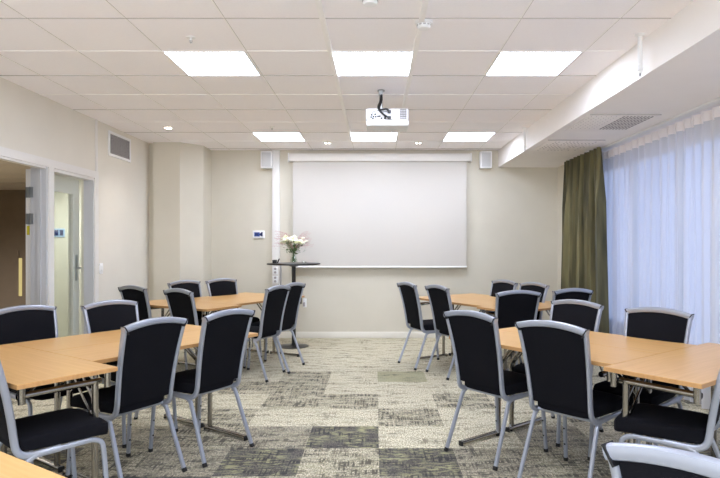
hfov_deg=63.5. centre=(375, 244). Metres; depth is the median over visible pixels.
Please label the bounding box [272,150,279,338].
duct
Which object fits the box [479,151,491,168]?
speaker
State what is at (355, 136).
recessed light
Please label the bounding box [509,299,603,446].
banquet chair
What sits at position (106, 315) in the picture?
banquet chair
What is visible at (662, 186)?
sheer curtain
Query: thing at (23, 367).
folding table
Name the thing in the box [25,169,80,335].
door
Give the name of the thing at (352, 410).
floor
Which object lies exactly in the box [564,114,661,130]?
air vent
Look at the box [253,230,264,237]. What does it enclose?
control panel
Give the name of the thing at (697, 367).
folding table
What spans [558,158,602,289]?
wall
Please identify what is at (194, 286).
banquet chair
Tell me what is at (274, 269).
power outlet
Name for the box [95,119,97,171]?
trim
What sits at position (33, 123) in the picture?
wall
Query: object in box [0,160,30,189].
ceiling
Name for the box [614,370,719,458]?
banquet chair
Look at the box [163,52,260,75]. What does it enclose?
recessed light
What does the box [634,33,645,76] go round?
pipe
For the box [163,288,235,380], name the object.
banquet chair
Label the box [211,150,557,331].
wall
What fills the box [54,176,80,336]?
wall
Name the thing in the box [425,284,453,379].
banquet chair
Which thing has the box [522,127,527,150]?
pipe
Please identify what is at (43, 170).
door frame
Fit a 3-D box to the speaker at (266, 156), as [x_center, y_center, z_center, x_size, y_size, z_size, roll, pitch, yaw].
[-1.578,-1.228,8.452,0.166,0.245,0.136,0,0,0]
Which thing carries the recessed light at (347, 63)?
in the ceiling at (105, 61)
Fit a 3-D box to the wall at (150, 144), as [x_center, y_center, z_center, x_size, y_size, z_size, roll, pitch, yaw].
[-3.045,-0.005,8.225,0.090,2.750,0.590,0,0,0]
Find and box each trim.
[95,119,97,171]
[315,0,352,141]
[396,0,428,138]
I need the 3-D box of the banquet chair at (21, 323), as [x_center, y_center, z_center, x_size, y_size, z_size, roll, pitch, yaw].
[-2.208,0.897,3.863,0.558,0.958,0.444,0,0,33]
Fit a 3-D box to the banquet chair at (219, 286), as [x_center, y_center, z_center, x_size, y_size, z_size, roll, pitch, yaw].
[-1.716,0.897,7.053,0.558,0.958,0.444,0,0,40]
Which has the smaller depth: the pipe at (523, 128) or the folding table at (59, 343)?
the folding table at (59, 343)
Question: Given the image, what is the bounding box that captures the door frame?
[0,146,98,333]
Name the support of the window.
in the wall at (12, 202)
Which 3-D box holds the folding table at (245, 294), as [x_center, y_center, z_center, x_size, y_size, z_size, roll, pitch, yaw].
[-1.802,0.999,6.985,0.480,0.742,1.210,0,0,30]
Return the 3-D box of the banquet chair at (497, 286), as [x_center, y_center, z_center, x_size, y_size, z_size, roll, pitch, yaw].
[1.306,0.897,6.803,0.558,0.958,0.444,0,0,-27]
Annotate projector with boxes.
[366,89,408,131]
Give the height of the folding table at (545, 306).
0.742 m
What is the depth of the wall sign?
7.44 m
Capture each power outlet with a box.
[272,267,277,273]
[272,276,277,282]
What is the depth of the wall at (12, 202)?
11.50 m
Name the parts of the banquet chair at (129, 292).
rail, backrest, post, leg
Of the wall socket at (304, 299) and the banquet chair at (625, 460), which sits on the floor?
the banquet chair at (625, 460)
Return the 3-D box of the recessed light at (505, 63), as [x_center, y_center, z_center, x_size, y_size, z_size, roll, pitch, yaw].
[1.185,-1.377,4.440,0.592,0.006,0.592,0,0,0]
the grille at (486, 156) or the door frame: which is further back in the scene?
the grille at (486, 156)
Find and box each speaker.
[261,151,272,168]
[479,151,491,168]
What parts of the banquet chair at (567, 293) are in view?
backrest, rail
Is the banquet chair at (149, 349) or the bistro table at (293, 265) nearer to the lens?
the banquet chair at (149, 349)
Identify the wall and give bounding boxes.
[0,77,148,333]
[0,190,25,308]
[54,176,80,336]
[149,143,152,317]
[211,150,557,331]
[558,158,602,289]
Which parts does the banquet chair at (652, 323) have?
leg, post, seat, backrest, rail, seat rail, post, leg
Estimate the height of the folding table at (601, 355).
0.742 m
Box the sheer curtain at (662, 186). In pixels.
[603,106,719,408]
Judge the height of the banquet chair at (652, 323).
0.958 m
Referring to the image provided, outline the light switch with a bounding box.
[99,263,102,273]
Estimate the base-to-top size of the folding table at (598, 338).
0.742 m
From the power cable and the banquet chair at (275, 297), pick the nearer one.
the banquet chair at (275, 297)
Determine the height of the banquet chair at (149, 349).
0.958 m
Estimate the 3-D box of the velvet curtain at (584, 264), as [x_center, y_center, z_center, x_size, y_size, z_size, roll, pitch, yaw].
[2.582,0.117,7.303,0.195,2.475,1.479,0,0,-1]
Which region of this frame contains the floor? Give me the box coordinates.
[0,338,719,477]
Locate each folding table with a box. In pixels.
[0,344,117,477]
[0,451,65,477]
[11,324,203,472]
[49,329,257,477]
[149,299,241,316]
[178,292,268,365]
[207,295,304,356]
[417,296,508,370]
[449,293,514,365]
[449,330,655,446]
[477,301,550,316]
[499,327,694,444]
[604,342,719,457]
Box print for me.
[54,230,62,235]
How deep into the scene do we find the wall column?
7.84 m
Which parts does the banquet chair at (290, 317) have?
leg, leg, seat, leg, backrest, rail, leg, post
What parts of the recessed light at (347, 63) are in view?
frame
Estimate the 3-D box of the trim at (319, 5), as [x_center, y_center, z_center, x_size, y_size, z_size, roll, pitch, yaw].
[-0.322,-1.371,2.570,0.034,0.018,10.340,0,0,0]
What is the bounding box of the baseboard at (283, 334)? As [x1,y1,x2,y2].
[269,332,448,337]
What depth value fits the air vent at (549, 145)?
6.58 m
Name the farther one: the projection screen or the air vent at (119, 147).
the projection screen
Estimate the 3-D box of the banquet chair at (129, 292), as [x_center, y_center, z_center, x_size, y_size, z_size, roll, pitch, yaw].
[-2.348,0.897,6.167,0.444,0.958,0.558,0,0,33]
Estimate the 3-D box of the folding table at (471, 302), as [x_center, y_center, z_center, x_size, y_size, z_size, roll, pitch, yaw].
[0.969,0.999,6.568,0.480,0.742,1.210,0,0,-33]
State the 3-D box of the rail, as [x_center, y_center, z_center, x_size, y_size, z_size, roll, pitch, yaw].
[2.665,-1.121,4.440,0.070,0.018,6.880,0,0,0]
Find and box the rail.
[601,97,719,150]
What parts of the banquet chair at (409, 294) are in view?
leg, post, rail, backrest, leg, post, seat, leg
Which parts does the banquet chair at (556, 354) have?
post, leg, rail, backrest, leg, seat, leg, post, seat rail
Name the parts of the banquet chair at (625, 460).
post, backrest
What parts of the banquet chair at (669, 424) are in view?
leg, seat rail, seat, leg, post, backrest, leg, post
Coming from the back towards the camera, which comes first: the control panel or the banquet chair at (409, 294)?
the control panel
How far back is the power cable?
8.49 m
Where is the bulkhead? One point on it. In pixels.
(680, 74)
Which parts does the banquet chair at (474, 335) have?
post, leg, rail, backrest, seat, leg, leg, post, seat rail, leg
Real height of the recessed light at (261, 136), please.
0.006 m
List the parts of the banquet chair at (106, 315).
post, seat, rail, backrest, leg, post, leg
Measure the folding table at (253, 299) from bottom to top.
0.742 m
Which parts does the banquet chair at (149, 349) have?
leg, leg, post, seat, leg, backrest, rail, leg, post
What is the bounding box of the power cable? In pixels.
[280,266,281,284]
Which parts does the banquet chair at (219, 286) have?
post, rail, backrest, seat, leg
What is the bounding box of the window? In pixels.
[15,251,21,295]
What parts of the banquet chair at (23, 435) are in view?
backrest, post, leg, seat, seat rail, leg, leg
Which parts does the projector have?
lid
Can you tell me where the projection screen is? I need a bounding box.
[288,153,471,267]
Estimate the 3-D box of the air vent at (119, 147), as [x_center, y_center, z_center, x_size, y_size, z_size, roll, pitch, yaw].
[-3.083,-1.175,7.010,0.014,0.290,0.600,0,0,0]
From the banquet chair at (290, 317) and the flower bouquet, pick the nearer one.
the banquet chair at (290, 317)
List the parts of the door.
lock plate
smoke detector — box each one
[361,0,378,7]
[415,19,432,30]
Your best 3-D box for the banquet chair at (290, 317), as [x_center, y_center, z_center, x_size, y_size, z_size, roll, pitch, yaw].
[-1.135,0.897,6.520,0.558,0.958,0.444,0,0,23]
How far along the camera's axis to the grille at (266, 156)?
8.38 m
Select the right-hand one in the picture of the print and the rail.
the rail
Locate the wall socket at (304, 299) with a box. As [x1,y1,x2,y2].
[303,298,306,306]
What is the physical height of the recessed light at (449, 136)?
0.006 m
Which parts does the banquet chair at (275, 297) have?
leg, post, leg, seat, backrest, rail, leg, post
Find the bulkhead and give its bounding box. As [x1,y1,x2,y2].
[498,0,719,166]
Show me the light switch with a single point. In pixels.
(100, 264)
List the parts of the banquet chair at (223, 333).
leg, seat rail, post, leg, leg, seat, backrest, rail, leg, post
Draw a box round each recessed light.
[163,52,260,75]
[253,133,304,140]
[333,52,411,75]
[351,133,396,140]
[443,133,494,140]
[485,52,582,75]
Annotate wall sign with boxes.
[54,228,64,236]
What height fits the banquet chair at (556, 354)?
0.958 m
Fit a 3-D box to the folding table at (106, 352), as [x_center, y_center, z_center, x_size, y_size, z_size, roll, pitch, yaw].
[-1.377,0.999,3.765,0.480,0.742,1.210,0,0,35]
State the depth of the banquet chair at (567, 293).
5.59 m
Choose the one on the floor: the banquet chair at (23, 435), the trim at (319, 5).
the banquet chair at (23, 435)
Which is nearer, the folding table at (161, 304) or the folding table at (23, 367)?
the folding table at (23, 367)
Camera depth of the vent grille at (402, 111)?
5.07 m
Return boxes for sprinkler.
[186,36,195,42]
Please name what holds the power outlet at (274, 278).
attached to the duct
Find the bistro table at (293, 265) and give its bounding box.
[267,262,319,348]
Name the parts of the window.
frame, pane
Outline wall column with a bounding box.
[153,142,210,317]
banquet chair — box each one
[0,305,90,464]
[0,361,108,477]
[65,317,187,477]
[80,300,177,447]
[118,285,187,369]
[148,309,254,467]
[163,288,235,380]
[167,280,201,325]
[205,278,261,357]
[243,282,305,372]
[247,285,290,382]
[397,282,454,370]
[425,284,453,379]
[443,310,547,470]
[490,279,517,316]
[495,290,541,364]
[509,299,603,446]
[515,320,629,477]
[519,282,548,363]
[552,288,592,384]
[587,307,694,460]
[601,440,719,477]
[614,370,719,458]
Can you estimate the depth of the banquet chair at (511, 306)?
5.38 m
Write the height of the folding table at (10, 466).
0.742 m
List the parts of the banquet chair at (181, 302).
post, rail, backrest, post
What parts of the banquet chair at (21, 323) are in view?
backrest, rail, leg, seat, post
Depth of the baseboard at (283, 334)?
8.51 m
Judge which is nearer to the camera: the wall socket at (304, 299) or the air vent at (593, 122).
the air vent at (593, 122)
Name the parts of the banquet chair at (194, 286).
rail, backrest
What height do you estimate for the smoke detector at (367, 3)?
0.048 m
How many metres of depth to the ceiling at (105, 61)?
4.24 m
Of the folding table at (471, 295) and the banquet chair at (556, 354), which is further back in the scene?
the folding table at (471, 295)
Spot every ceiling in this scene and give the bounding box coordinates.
[0,0,693,150]
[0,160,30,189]
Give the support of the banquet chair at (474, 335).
on the floor
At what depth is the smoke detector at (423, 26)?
3.57 m
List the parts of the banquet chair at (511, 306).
post, backrest, rail, post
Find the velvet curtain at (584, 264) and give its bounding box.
[561,147,608,332]
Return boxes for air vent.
[108,130,130,162]
[531,140,604,150]
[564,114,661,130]
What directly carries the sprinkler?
attached to the ceiling at (105, 61)
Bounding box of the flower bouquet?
[274,231,312,261]
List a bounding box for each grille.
[262,152,270,166]
[400,109,405,118]
[482,152,490,166]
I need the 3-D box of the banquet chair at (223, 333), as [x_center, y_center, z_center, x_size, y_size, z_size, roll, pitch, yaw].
[-1.163,0.897,3.887,0.558,0.958,0.444,0,0,31]
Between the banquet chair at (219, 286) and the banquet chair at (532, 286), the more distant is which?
the banquet chair at (219, 286)
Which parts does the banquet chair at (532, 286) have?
backrest, rail, post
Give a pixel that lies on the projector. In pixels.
(381, 119)
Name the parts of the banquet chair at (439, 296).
post, leg, rail, backrest, seat, post, leg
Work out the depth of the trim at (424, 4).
4.14 m
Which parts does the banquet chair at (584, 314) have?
seat, post, leg, backrest, rail, post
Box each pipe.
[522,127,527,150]
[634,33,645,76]

